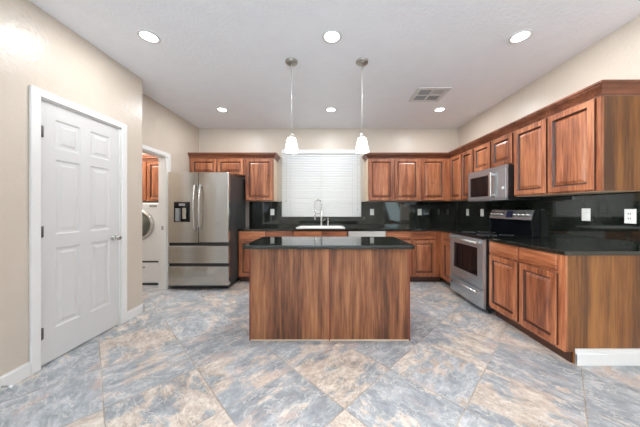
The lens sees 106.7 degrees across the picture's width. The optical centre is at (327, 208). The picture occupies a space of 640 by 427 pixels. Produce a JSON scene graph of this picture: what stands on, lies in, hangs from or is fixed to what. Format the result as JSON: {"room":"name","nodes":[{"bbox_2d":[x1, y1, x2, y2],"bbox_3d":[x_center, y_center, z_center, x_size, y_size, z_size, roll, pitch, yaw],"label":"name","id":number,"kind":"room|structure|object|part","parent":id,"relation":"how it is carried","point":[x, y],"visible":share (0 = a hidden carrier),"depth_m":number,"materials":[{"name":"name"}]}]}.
{"room":"kitchen","nodes":[
{"label":"kitchen","id":0,"kind":"room"},
{"bbox_2d":[0,0,141,375],"bbox_3d":[-2.442,-0.160,-0.858,0.385,2.820,7.484,0,0,0],"label":"wall","id":1,"kind":"structure","parent":0,"point":[38,50],"depth_m":1.78,"materials":[{"name":"beige paint"}]},
{"bbox_2d":[1,385,12,387],"bbox_3d":[-2.199,1.215,1.630,0.074,0.017,0.017,0,0,0],"label":"door stop","id":2,"kind":"object","parent":1,"relation":"attached to","point":[2,386],"visible":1,"depth_m":1.63,"materials":[{"name":"silver metal"}]},
{"bbox_2d":[0,304,143,391],"bbox_3d":[-2.243,1.200,-0.851,0.014,0.100,7.498,0,0,0],"label":"baseboard","id":3,"kind":"structure","parent":1,"relation":"attached to","point":[22,372],"depth_m":1.74,"materials":[{"name":"white paint"}]},
{"bbox_2d":[29,85,126,374],"bbox_3d":[-2.300,0.158,2.217,0.140,2.185,0.855,0,0,0],"label":"trim","id":4,"kind":"structure","parent":1,"relation":"attached to","point":[35,93],"depth_m":1.84,"materials":[{"name":"white paint"}]},
{"bbox_2d":[41,100,121,365],"bbox_3d":[-2.240,0.189,2.211,0.107,2.099,0.718,0,0,0],"label":"door","id":5,"kind":"structure","parent":1,"relation":"in","point":[80,237],"depth_m":2.14,"materials":[{"name":"white paint"}]},
{"bbox_3d":[-2.222,0.300,2.505,0.072,0.066,0.066,0,0,0],"label":"knob","id":6,"kind":"part","parent":5,"relation":"part of","materials":[{"name":"silver metal"}]},
{"bbox_2d":[142,93,198,286],"bbox_3d":[-2.575,-0.160,3.762,0.120,2.820,1.756,0,0,0],"label":"wall","id":7,"kind":"structure","parent":0,"point":[163,130],"depth_m":3.78,"materials":[{"name":"beige paint"}]},
{"bbox_2d":[142,144,170,288],"bbox_3d":[-2.567,0.189,3.342,0.140,2.122,0.885,0,0,0],"label":"trim","id":8,"kind":"structure","parent":7,"relation":"attached to","point":[164,159],"depth_m":3.70,"materials":[{"name":"white paint"}]},
{"bbox_2d":[142,128,457,226],"bbox_3d":[-0.868,-0.160,4.710,7.065,2.820,0.140,0,0,0],"label":"wall","id":9,"kind":"structure","parent":0,"point":[210,139],"depth_m":4.64,"materials":[{"name":"beige paint"}]},
{"bbox_2d":[142,154,157,200],"bbox_3d":[-3.375,-0.566,4.457,1.150,0.838,0.355,0,0,0],"label":"upper cabinet","id":10,"kind":"object","parent":9,"relation":"attached to","point":[149,163],"visible":0.18,"depth_m":4.29,"materials":[{"name":"brown wood"}]},
{"bbox_3d":[-3.445,-0.504,4.299,0.320,0.691,0.022,0,0,0],"label":"door","id":11,"kind":"part","parent":10,"relation":"part of","materials":[{"name":"brown wood"}]},
{"bbox_3d":[-3.375,-0.927,4.457,1.150,0.115,0.355,0,0,0],"label":"rail","id":12,"kind":"part","parent":10,"relation":"part of","materials":[{"name":"brown wood"}]},
{"bbox_3d":[-3.042,-0.504,4.299,0.425,0.691,0.022,0,0,0],"label":"door","id":13,"kind":"part","parent":10,"relation":"part of","materials":[{"name":"brown wood"}]},
{"bbox_2d":[190,159,244,177],"bbox_3d":[-2.002,-0.760,4.462,1.005,0.300,0.347,0,0,0],"label":"upper cabinet","id":14,"kind":"object","parent":9,"relation":"attached to","point":[236,167],"visible":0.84,"depth_m":4.29,"materials":[{"name":"brown wood"}]},
{"bbox_3d":[-2.245,-0.763,4.299,0.450,0.282,0.022,0,0,0],"label":"door","id":15,"kind":"part","parent":14,"relation":"part of","materials":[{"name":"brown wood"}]},
{"bbox_3d":[-1.758,-0.763,4.299,0.465,0.282,0.022,0,0,0],"label":"door","id":16,"kind":"part","parent":14,"relation":"part of","materials":[{"name":"brown wood"}]},
{"bbox_2d":[188,152,280,161],"bbox_3d":[-1.718,-0.960,4.446,1.585,0.100,0.383,0,0,0],"label":"crown molding","id":17,"kind":"structure","parent":14,"relation":"on","point":[192,155],"depth_m":4.28,"materials":[{"name":"brown wood"}]},
{"bbox_2d":[245,159,277,201],"bbox_3d":[-1.240,-0.526,4.462,0.517,0.767,0.347,0,0,0],"label":"upper cabinet","id":18,"kind":"object","parent":9,"relation":"attached to","point":[261,175],"visible":1,"depth_m":4.29,"materials":[{"name":"brown wood"}]},
{"bbox_3d":[-0.983,-0.528,4.482,0.004,0.763,0.305,0,0,0],"label":"panel","id":19,"kind":"part","parent":18,"relation":"part of","materials":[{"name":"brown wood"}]},
{"bbox_2d":[282,150,360,216],"bbox_3d":[-0.126,-0.495,4.588,1.524,1.285,0.081,0,0,0],"label":"window blind","id":20,"kind":"object","parent":9,"relation":"attached to","point":[339,194],"visible":0.88,"depth_m":4.58,"materials":[{"name":"white plastic"}]},
{"bbox_3d":[-0.720,-0.468,4.566,0.003,1.185,0.004,0,0,45],"label":"ladder cord","id":21,"kind":"part","parent":20,"relation":"part of","materials":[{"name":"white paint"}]},
{"bbox_3d":[-0.125,0.136,4.595,1.494,0.022,0.050,0,0,0],"label":"rail","id":22,"kind":"part","parent":20,"relation":"part of","materials":[{"name":"white plastic"}]},
{"bbox_3d":[0.470,-0.468,4.566,0.004,1.185,0.003,0,0,15],"label":"ladder cord","id":23,"kind":"part","parent":20,"relation":"part of","materials":[{"name":"white fabric"}]},
{"bbox_3d":[0.565,-0.522,4.555,0.016,1.095,0.016,0,0,0],"label":"pull cord","id":24,"kind":"part","parent":20,"relation":"part of","materials":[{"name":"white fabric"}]},
{"bbox_2d":[282,154,360,216],"bbox_3d":[-0.126,-0.495,4.634,1.542,1.290,0.012,0,0,0],"label":"trim","id":25,"kind":"structure","parent":9,"relation":"attached to","point":[282,154],"depth_m":4.63,"materials":[{"name":"white paint"}]},
{"bbox_2d":[249,202,456,225],"bbox_3d":[0.487,0.097,4.630,4.035,0.477,0.017,0,0,0],"label":"backsplash","id":26,"kind":"structure","parent":9,"relation":"attached to","point":[385,213],"depth_m":4.62,"materials":[{"name":"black stone"}]},
{"bbox_2d":[365,159,419,201],"bbox_3d":[1.190,-0.526,4.462,0.939,0.767,0.347,0,0,0],"label":"upper cabinet","id":27,"kind":"object","parent":9,"relation":"attached to","point":[386,180],"visible":1,"depth_m":4.29,"materials":[{"name":"brown wood"}]},
{"bbox_3d":[0.723,-0.528,4.482,0.004,0.763,0.305,0,0,0],"label":"panel","id":28,"kind":"part","parent":27,"relation":"part of","materials":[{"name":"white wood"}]},
{"bbox_3d":[0.960,-0.531,4.299,0.436,0.745,0.022,0,0,0],"label":"door","id":29,"kind":"part","parent":27,"relation":"part of","materials":[{"name":"brown wood"}]},
{"bbox_3d":[1.423,-0.531,4.299,0.433,0.745,0.022,0,0,0],"label":"door","id":30,"kind":"part","parent":27,"relation":"part of","materials":[{"name":"brown wood"}]},
{"bbox_2d":[362,80,639,161],"bbox_3d":[1.938,-0.960,3.459,1.334,0.100,3.341,0,0,-32],"label":"crown molding","id":31,"kind":"structure","parent":27,"relation":"on","point":[603,87],"depth_m":2.43,"materials":[{"name":"brown wood"}]},
{"bbox_2d":[420,159,448,200],"bbox_3d":[1.980,-0.528,4.462,0.636,0.763,0.347,0,0,0],"label":"upper cabinet","id":32,"kind":"object","parent":9,"relation":"attached to","point":[434,173],"visible":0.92,"depth_m":4.29,"materials":[{"name":"brown wood"}]},
{"bbox_2d":[0,277,639,426],"bbox_3d":[0.400,1.300,0.025,9.600,0.100,9.450,0,0,0],"label":"floor","id":33,"kind":"structure","parent":0,"point":[189,359],"depth_m":1.77,"materials":[{"name":"tile"}]},
{"bbox_2d":[142,262,157,284],"bbox_3d":[-3.090,1.065,4.241,0.690,0.370,0.718,0,0,0],"label":"pedestal","id":34,"kind":"object","parent":33,"relation":"on","point":[149,269],"visible":0.18,"depth_m":3.89,"materials":[{"name":"white metal"}]},
{"bbox_2d":[142,203,157,261],"bbox_3d":[-3.090,0.389,4.215,0.690,0.978,0.770,0,0,0],"label":"washing machine","id":35,"kind":"object","parent":34,"relation":"on","point":[149,210],"visible":0.25,"depth_m":3.90,"materials":[{"name":"white metal"}]},
{"bbox_3d":[-3.090,0.260,3.855,0.400,0.400,0.050,0,0,0],"label":"door glass","id":36,"kind":"part","parent":35,"relation":"part of","materials":[{"name":"grey glass"}]},
{"bbox_3d":[-3.090,-0.045,3.899,0.660,0.080,0.010,0,0,0],"label":"control panel","id":37,"kind":"part","parent":35,"relation":"part of","materials":[{"name":"white plastic"}]},
{"bbox_2d":[168,172,245,287],"bbox_3d":[-1.989,0.335,3.995,0.926,1.800,0.850,0,0,0],"label":"refrigerator","id":38,"kind":"object","parent":33,"relation":"on","point":[207,210],"visible":1,"depth_m":3.65,"materials":[{"name":"grey metal"}]},
{"bbox_3d":[-2.222,-0.025,3.688,0.460,1.080,0.075,0,0,0],"label":"door","id":39,"kind":"part","parent":38,"relation":"part of","materials":[{"name":"silver metal"}]},
{"bbox_3d":[-2.031,-0.025,3.610,0.024,0.719,0.080,0,0,0],"label":"handle","id":40,"kind":"part","parent":38,"relation":"part of","materials":[{"name":"silver metal"}]},
{"bbox_3d":[-1.989,1.030,3.688,0.926,0.291,0.075,0,0,0],"label":"freezer drawer","id":41,"kind":"part","parent":38,"relation":"part of","materials":[{"name":"silver metal"}]},
{"bbox_3d":[-1.989,0.702,3.688,0.926,0.267,0.075,0,0,0],"label":"freezer drawer","id":42,"kind":"part","parent":38,"relation":"part of","materials":[{"name":"silver metal"}]},
{"bbox_3d":[-1.947,-0.025,3.610,0.024,0.719,0.080,0,0,0],"label":"handle","id":43,"kind":"part","parent":38,"relation":"part of","materials":[{"name":"silver metal"}]},
{"bbox_3d":[-1.756,-0.025,3.688,0.460,1.080,0.075,0,0,0],"label":"door","id":44,"kind":"part","parent":38,"relation":"part of","materials":[{"name":"silver metal"}]},
{"bbox_2d":[239,231,265,281],"bbox_3d":[-1.284,0.810,4.319,0.463,0.880,0.622,0,0,0],"label":"base cabinet","id":45,"kind":"object","parent":33,"relation":"on","point":[245,237],"visible":0.48,"depth_m":4.01,"materials":[{"name":"brown wood"}]},
{"bbox_3d":[-1.281,0.829,4.019,0.428,0.593,0.022,0,0,0],"label":"door","id":46,"kind":"part","parent":45,"relation":"part of","materials":[{"name":"brown wood"}]},
{"bbox_3d":[-1.281,0.445,4.020,0.428,0.134,0.020,0,0,0],"label":"drawer","id":47,"kind":"part","parent":45,"relation":"part of","materials":[{"name":"brown wood"}]},
{"bbox_2d":[266,231,292,236],"bbox_3d":[-0.826,0.810,4.319,0.448,0.880,0.622,0,0,0],"label":"base cabinet","id":48,"kind":"object","parent":33,"relation":"on","point":[268,233],"visible":0.18,"depth_m":4.01,"materials":[{"name":"brown wood"}]},
{"bbox_2d":[293,231,347,236],"bbox_3d":[-0.131,0.810,4.319,0.938,0.880,0.622,0,0,0],"label":"base cabinet","id":49,"kind":"object","parent":33,"relation":"on","point":[295,233],"visible":0.2,"depth_m":4.01,"materials":[{"name":"brown wood"}]},
{"bbox_3d":[-0.346,0.445,4.020,0.457,0.134,0.020,0,0,0],"label":"drawer","id":50,"kind":"part","parent":49,"relation":"part of","materials":[{"name":"brown wood"}]},
{"bbox_3d":[0.107,0.445,4.020,0.415,0.134,0.020,0,0,0],"label":"drawer","id":51,"kind":"part","parent":49,"relation":"part of","materials":[{"name":"brown wood"}]},
{"bbox_2d":[238,226,488,232],"bbox_3d":[0.501,0.352,4.106,4.042,0.035,1.062,0,0,0],"label":"countertop","id":52,"kind":"structure","parent":49,"relation":"on","point":[447,229],"depth_m":4.09,"materials":[{"name":"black stone"}]},
{"bbox_2d":[314,199,324,225],"bbox_3d":[-0.157,0.066,4.505,0.216,0.503,0.066,0,0,-10],"label":"faucet","id":53,"kind":"object","parent":52,"relation":"on","point":[315,213],"visible":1,"depth_m":4.49,"materials":[{"name":"silver metal"}]},
{"bbox_2d":[296,226,344,227],"bbox_3d":[-0.130,0.426,4.315,0.850,0.218,0.460,0,0,0],"label":"sink","id":54,"kind":"object","parent":52,"relation":"in","point":[298,226],"visible":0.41,"depth_m":4.11,"materials":[{"name":"white ceramic"}]},
{"bbox_2d":[242,237,414,340],"bbox_3d":[0.005,0.792,2.539,1.590,0.915,0.706,0,0,0],"label":"kitchen island","id":55,"kind":"object","parent":33,"relation":"on","point":[301,288],"visible":1,"depth_m":2.26,"materials":[{"name":"brown wood"}]},
{"bbox_3d":[-0.363,0.804,2.266,0.742,0.868,0.012,0,0,0],"label":"panel","id":56,"kind":"part","parent":55,"relation":"part of","materials":[{"name":"brown wood"}]},
{"bbox_2d":[242,237,414,248],"bbox_3d":[0.005,0.352,2.539,1.590,0.035,0.706,0,0,0],"label":"island countertop","id":57,"kind":"structure","parent":55,"relation":"on","point":[263,242],"depth_m":2.31,"materials":[{"name":"black stone"}]},
{"bbox_3d":[0.394,0.804,2.266,0.747,0.868,0.012,0,0,0],"label":"panel","id":58,"kind":"part","parent":55,"relation":"part of","materials":[{"name":"brown wood"}]},
{"bbox_2d":[348,231,385,236],"bbox_3d":[0.658,0.809,4.293,0.628,0.871,0.615,0,0,0],"label":"dishwasher","id":59,"kind":"object","parent":33,"relation":"on","point":[350,233],"visible":0.16,"depth_m":4.00,"materials":[{"name":"grey metal"}]},
{"bbox_2d":[385,231,410,276],"bbox_3d":[1.193,0.810,4.319,0.430,0.880,0.622,0,0,0],"label":"base cabinet","id":60,"kind":"object","parent":33,"relation":"on","point":[405,236],"visible":0.28,"depth_m":4.01,"materials":[{"name":"brown wood"}]},
{"bbox_3d":[1.194,0.445,4.020,0.397,0.134,0.020,0,0,0],"label":"drawer","id":61,"kind":"part","parent":60,"relation":"part of","materials":[{"name":"brown wood"}]},
{"bbox_3d":[1.194,0.829,4.019,0.397,0.593,0.022,0,0,0],"label":"door","id":62,"kind":"part","parent":60,"relation":"part of","materials":[{"name":"brown wood"}]},
{"bbox_2d":[410,231,440,281],"bbox_3d":[1.667,0.810,4.319,0.515,0.880,0.622,0,0,0],"label":"base cabinet","id":63,"kind":"object","parent":33,"relation":"on","point":[426,255],"visible":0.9,"depth_m":4.01,"materials":[{"name":"brown wood"}]},
{"bbox_3d":[1.620,0.445,4.020,0.380,0.134,0.020,0,0,0],"label":"drawer","id":64,"kind":"part","parent":63,"relation":"part of","materials":[{"name":"brown wood"}]},
{"bbox_3d":[1.620,0.829,4.019,0.380,0.593,0.022,0,0,0],"label":"door","id":65,"kind":"part","parent":63,"relation":"part of","materials":[{"name":"brown wood"}]},
{"bbox_2d":[441,231,450,285],"bbox_3d":[2.199,0.810,3.807,0.632,0.880,0.443,0,0,0],"label":"base cabinet","id":66,"kind":"object","parent":33,"relation":"on","point":[445,241],"visible":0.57,"depth_m":3.84,"materials":[{"name":"brown wood"}]},
{"bbox_3d":[1.895,0.445,3.750,0.020,0.134,0.300,0,0,0],"label":"drawer","id":67,"kind":"part","parent":66,"relation":"part of","materials":[{"name":"brown wood"}]},
{"bbox_3d":[1.894,0.829,3.750,0.022,0.593,0.300,0,0,0],"label":"door","id":68,"kind":"part","parent":66,"relation":"part of","materials":[{"name":"brown wood"}]},
{"bbox_2d":[447,210,539,312],"bbox_3d":[2.131,0.630,3.190,0.739,1.240,0.758,0,0,0],"label":"range","id":69,"kind":"object","parent":33,"relation":"on","point":[469,250],"visible":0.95,"depth_m":3.06,"materials":[{"name":"silver metal"}]},
{"bbox_3d":[1.796,1.000,3.190,0.068,0.026,0.694,0,0,0],"label":"handle","id":70,"kind":"part","parent":69,"relation":"part of","materials":[{"name":"silver metal"}]},
{"bbox_3d":[1.796,0.405,3.190,0.068,0.026,0.694,0,0,0],"label":"handle","id":71,"kind":"part","parent":69,"relation":"part of","materials":[{"name":"silver metal"}]},
{"bbox_3d":[1.851,1.077,3.190,0.038,0.225,0.754,0,0,0],"label":"warming drawer","id":72,"kind":"part","parent":69,"relation":"part of","materials":[{"name":"silver metal"}]},
{"bbox_3d":[1.850,0.660,3.190,0.040,0.590,0.754,0,0,0],"label":"oven door","id":73,"kind":"part","parent":69,"relation":"part of","materials":[{"name":"silver metal"}]},
{"bbox_2d":[450,231,530,238],"bbox_3d":[2.168,0.340,3.190,0.666,0.025,0.758,0,0,0],"label":"cooktop","id":74,"kind":"object","parent":69,"relation":"in","point":[467,234],"depth_m":3.10,"materials":[{"name":"black glass"}]},
{"bbox_3d":[2.434,0.074,3.190,0.047,0.123,0.724,0,0,0],"label":"control panel","id":75,"kind":"part","parent":69,"relation":"part of","materials":[{"name":"silver metal"}]},
{"bbox_2d":[489,241,639,363],"bbox_3d":[2.201,0.810,2.356,0.637,0.880,0.888,0,0,0],"label":"base cabinet","id":76,"kind":"object","parent":33,"relation":"on","point":[565,304],"visible":0.88,"depth_m":1.92,"materials":[{"name":"brown wood"}]},
{"bbox_3d":[1.895,0.445,2.580,0.020,0.134,0.410,0,0,0],"label":"drawer","id":77,"kind":"part","parent":76,"relation":"part of","materials":[{"name":"brown wood"}]},
{"bbox_3d":[1.894,0.829,2.580,0.022,0.593,0.410,0,0,0],"label":"door","id":78,"kind":"part","parent":76,"relation":"part of","materials":[{"name":"brown wood"}]},
{"bbox_3d":[1.895,0.445,2.158,0.020,0.134,0.381,0,0,0],"label":"drawer","id":79,"kind":"part","parent":76,"relation":"part of","materials":[{"name":"brown wood"}]},
{"bbox_3d":[1.894,0.829,2.158,0.022,0.593,0.381,0,0,0],"label":"door","id":80,"kind":"part","parent":76,"relation":"part of","materials":[{"name":"brown wood"}]},
{"bbox_2d":[487,237,639,255],"bbox_3d":[2.199,0.352,2.346,0.647,0.035,0.917,0,0,0],"label":"countertop","id":81,"kind":"structure","parent":76,"relation":"on","point":[561,247],"depth_m":2.13,"materials":[{"name":"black stone"}]},
{"bbox_3d":[2.212,0.810,1.925,0.615,0.880,0.019,0,0,0],"label":"panel","id":82,"kind":"part","parent":76,"relation":"part of","materials":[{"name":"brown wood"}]},
{"bbox_2d":[575,348,639,365],"bbox_3d":[2.314,1.186,1.905,0.652,0.128,0.020,0,0,0],"label":"baseboard","id":83,"kind":"structure","parent":76,"relation":"attached to","point":[583,356],"depth_m":1.90,"materials":[{"name":"white paint"}]},
{"bbox_2d":[29,0,639,127],"bbox_3d":[0.400,-1.620,0.025,9.600,0.100,9.450,0,0,0],"label":"ceiling","id":84,"kind":"structure","parent":0,"point":[231,55],"depth_m":2.33,"materials":[{"name":"white paint"}]},
{"bbox_2d":[137,29,160,43],"bbox_3d":[-1.630,-1.565,2.166,0.175,0.010,0.175,0,0,0],"label":"recessed light","id":85,"kind":"object","parent":84,"relation":"in","point":[148,36],"visible":1,"depth_m":2.16,"materials":[{"name":"white paint"}]},
{"bbox_2d":[216,107,227,111],"bbox_3d":[-1.670,-1.565,3.755,0.175,0.010,0.175,0,0,0],"label":"recessed light","id":86,"kind":"object","parent":84,"relation":"in","point":[221,109],"visible":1,"depth_m":3.75,"materials":[{"name":"white"}]},
{"bbox_2d":[285,58,297,152],"bbox_3d":[-0.387,-1.089,2.533,0.144,0.962,0.144,0,0,0],"label":"pendant light","id":87,"kind":"object","parent":84,"relation":"hanging from","point":[291,145],"visible":1,"depth_m":2.51,"materials":[{"name":"white glass"}]},
{"bbox_3d":[-0.387,-1.165,2.533,0.008,0.750,0.008,0,0,0],"label":"rod","id":88,"kind":"part","parent":87,"relation":"part of","materials":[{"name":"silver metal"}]},
{"bbox_3d":[-0.387,-0.683,2.533,0.144,0.150,0.144,0,0,0],"label":"lamp shade","id":89,"kind":"part","parent":87,"relation":"part of","materials":[{"name":"white glass"}]},
{"bbox_2d":[325,107,336,111],"bbox_3d":[0.047,-1.565,3.755,0.175,0.010,0.175,0,0,0],"label":"recessed light","id":90,"kind":"object","parent":84,"relation":"in","point":[329,109],"visible":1,"depth_m":3.75,"materials":[{"name":"white"}]},
{"bbox_2d":[322,29,341,43],"bbox_3d":[0.036,-1.565,2.166,0.175,0.010,0.175,0,0,0],"label":"recessed light","id":91,"kind":"object","parent":84,"relation":"in","point":[331,36],"visible":1,"depth_m":2.16,"materials":[{"name":"white"}]},
{"bbox_2d":[355,58,368,152],"bbox_3d":[0.362,-1.089,2.533,0.144,0.962,0.144,0,0,0],"label":"pendant light","id":92,"kind":"object","parent":84,"relation":"hanging from","point":[361,147],"visible":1,"depth_m":2.49,"materials":[{"name":"white glass"}]},
{"bbox_3d":[0.362,-0.683,2.533,0.144,0.150,0.144,0,0,0],"label":"lamp shade","id":93,"kind":"part","parent":92,"relation":"part of","materials":[{"name":"white glass"}]},
{"bbox_2d":[408,87,451,101],"bbox_3d":[1.383,-1.564,3.265,0.435,0.011,0.390,0,0,0],"label":"ceiling vent","id":94,"kind":"object","parent":84,"relation":"in","point":[422,94],"visible":1,"depth_m":3.24,"materials":[{"name":"white metal"}]},
{"bbox_3d":[1.294,-1.562,3.342,0.148,0.007,0.114,0,0,0],"label":"louvre panel","id":95,"kind":"part","parent":94,"relation":"part of","materials":[{"name":"grey plastic"}]},
{"bbox_3d":[1.294,-1.562,3.188,0.148,0.007,0.114,0,0,0],"label":"louvre panel","id":96,"kind":"part","parent":94,"relation":"part of","materials":[{"name":"grey plastic"}]},
{"bbox_3d":[1.471,-1.562,3.342,0.148,0.007,0.114,0,0,0],"label":"louvre panel","id":97,"kind":"part","parent":94,"relation":"part of","materials":[{"name":"grey plastic"}]},
{"bbox_3d":[1.471,-1.562,3.188,0.148,0.007,0.133,0,0,0],"label":"louvre panel","id":98,"kind":"part","parent":94,"relation":"part of","materials":[{"name":"white paint"}]},
{"bbox_2d":[433,107,445,111],"bbox_3d":[1.760,-1.565,3.755,0.175,0.010,0.175,0,0,0],"label":"recessed light","id":99,"kind":"object","parent":84,"relation":"in","point":[440,109],"visible":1,"depth_m":3.75,"materials":[{"name":"white"}]},
{"bbox_2d":[508,29,532,43],"bbox_3d":[1.750,-1.565,2.166,0.175,0.010,0.175,0,0,0],"label":"recessed light","id":100,"kind":"object","parent":84,"relation":"in","point":[522,35],"visible":1,"depth_m":2.16,"materials":[{"name":"white"}]},
{"bbox_2d":[458,15,639,201],"bbox_3d":[3.862,-0.160,2.770,2.675,2.820,3.740,0,0,0],"label":"wall","id":101,"kind":"structure","parent":0,"point":[616,56],"depth_m":2.48,"materials":[{"name":"beige paint"}]},
{"bbox_2d":[449,149,473,200],"bbox_3d":[2.348,-0.526,3.942,0.344,0.767,0.733,0,0,0],"label":"upper cabinet","id":102,"kind":"object","parent":101,"relation":"attached to","point":[461,165],"visible":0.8,"depth_m":3.91,"materials":[{"name":"brown wood"}]},
{"bbox_3d":[2.187,-0.531,4.070,0.022,0.745,0.330,0,0,0],"label":"door","id":103,"kind":"part","parent":102,"relation":"part of","materials":[{"name":"brown wood"}]},
{"bbox_3d":[2.187,-0.531,3.739,0.022,0.745,0.293,0,0,0],"label":"door","id":104,"kind":"part","parent":102,"relation":"part of","materials":[{"name":"brown wood"}]},
{"bbox_2d":[474,132,513,171],"bbox_3d":[2.348,-0.721,3.189,0.344,0.379,0.768,0,0,0],"label":"upper cabinet","id":105,"kind":"object","parent":101,"relation":"attached to","point":[500,151],"visible":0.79,"depth_m":3.11,"materials":[{"name":"brown wood"}]},
{"bbox_3d":[2.187,-0.726,3.382,0.022,0.357,0.355,0,0,0],"label":"door","id":106,"kind":"part","parent":105,"relation":"part of","materials":[{"name":"brown wood"}]},
{"bbox_3d":[2.187,-0.726,3.000,0.022,0.357,0.356,0,0,0],"label":"door","id":107,"kind":"part","parent":105,"relation":"part of","materials":[{"name":"brown wood"}]},
{"bbox_2d":[468,164,539,201],"bbox_3d":[2.279,-0.319,3.190,0.453,0.418,0.756,0,0,0],"label":"microwave","id":108,"kind":"object","parent":105,"relation":"attached to","point":[495,184],"visible":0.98,"depth_m":3.02,"materials":[{"name":"silver metal"}]},
{"bbox_3d":[2.115,-0.308,3.277,0.030,0.356,0.581,0,0,0],"label":"door","id":109,"kind":"part","parent":108,"relation":"part of","materials":[{"name":"silver metal"}]},
{"bbox_3d":[2.076,-0.309,3.032,0.048,0.318,0.040,0,0,0],"label":"handle","id":110,"kind":"part","parent":108,"relation":"part of","materials":[{"name":"silver metal"}]},
{"bbox_3d":[2.115,-0.308,2.898,0.030,0.356,0.173,0,0,0],"label":"control panel","id":111,"kind":"part","parent":108,"relation":"part of","materials":[{"name":"silver metal"}]},
{"bbox_2d":[457,191,639,250],"bbox_3d":[2.515,0.097,3.268,0.017,0.477,2.709,0,0,0],"label":"backsplash","id":112,"kind":"structure","parent":101,"relation":"attached to","point":[560,216],"depth_m":2.37,"materials":[{"name":"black stone"}]},
{"bbox_2d":[582,208,590,220],"bbox_3d":[2.502,0.055,2.310,0.010,0.120,0.076,0,0,0],"label":"wall outlet","id":113,"kind":"object","parent":112,"relation":"attached to","point":[586,212],"visible":1,"depth_m":2.30,"materials":[{"name":"white plastic"}]},
{"bbox_2d":[624,209,635,223],"bbox_3d":[2.501,0.060,1.972,0.011,0.120,0.076,0,0,0],"label":"wall outlet","id":114,"kind":"object","parent":112,"relation":"attached to","point":[629,214],"visible":1,"depth_m":1.97,"materials":[{"name":"white plastic"}]},
{"bbox_2d":[514,96,639,196],"bbox_3d":[2.349,-0.526,2.357,0.347,0.767,0.887,0,0,0],"label":"upper cabinet","id":115,"kind":"object","parent":101,"relation":"attached to","point":[592,146],"visible":1,"depth_m":2.04,"materials":[{"name":"brown wood"}]},
{"bbox_3d":[2.187,-0.531,2.583,0.022,0.745,0.403,0,0,0],"label":"door","id":116,"kind":"part","parent":115,"relation":"part of","materials":[{"name":"brown wood"}]},
{"bbox_3d":[2.187,-0.531,2.156,0.022,0.745,0.412,0,0,0],"label":"door","id":117,"kind":"part","parent":115,"relation":"part of","materials":[{"name":"brown wood"}]},
{"bbox_3d":[2.361,-0.528,1.925,0.325,0.763,0.019,0,0,0],"label":"panel","id":118,"kind":"part","parent":115,"relation":"part of","materials":[{"name":"brown wood"}]}
]}

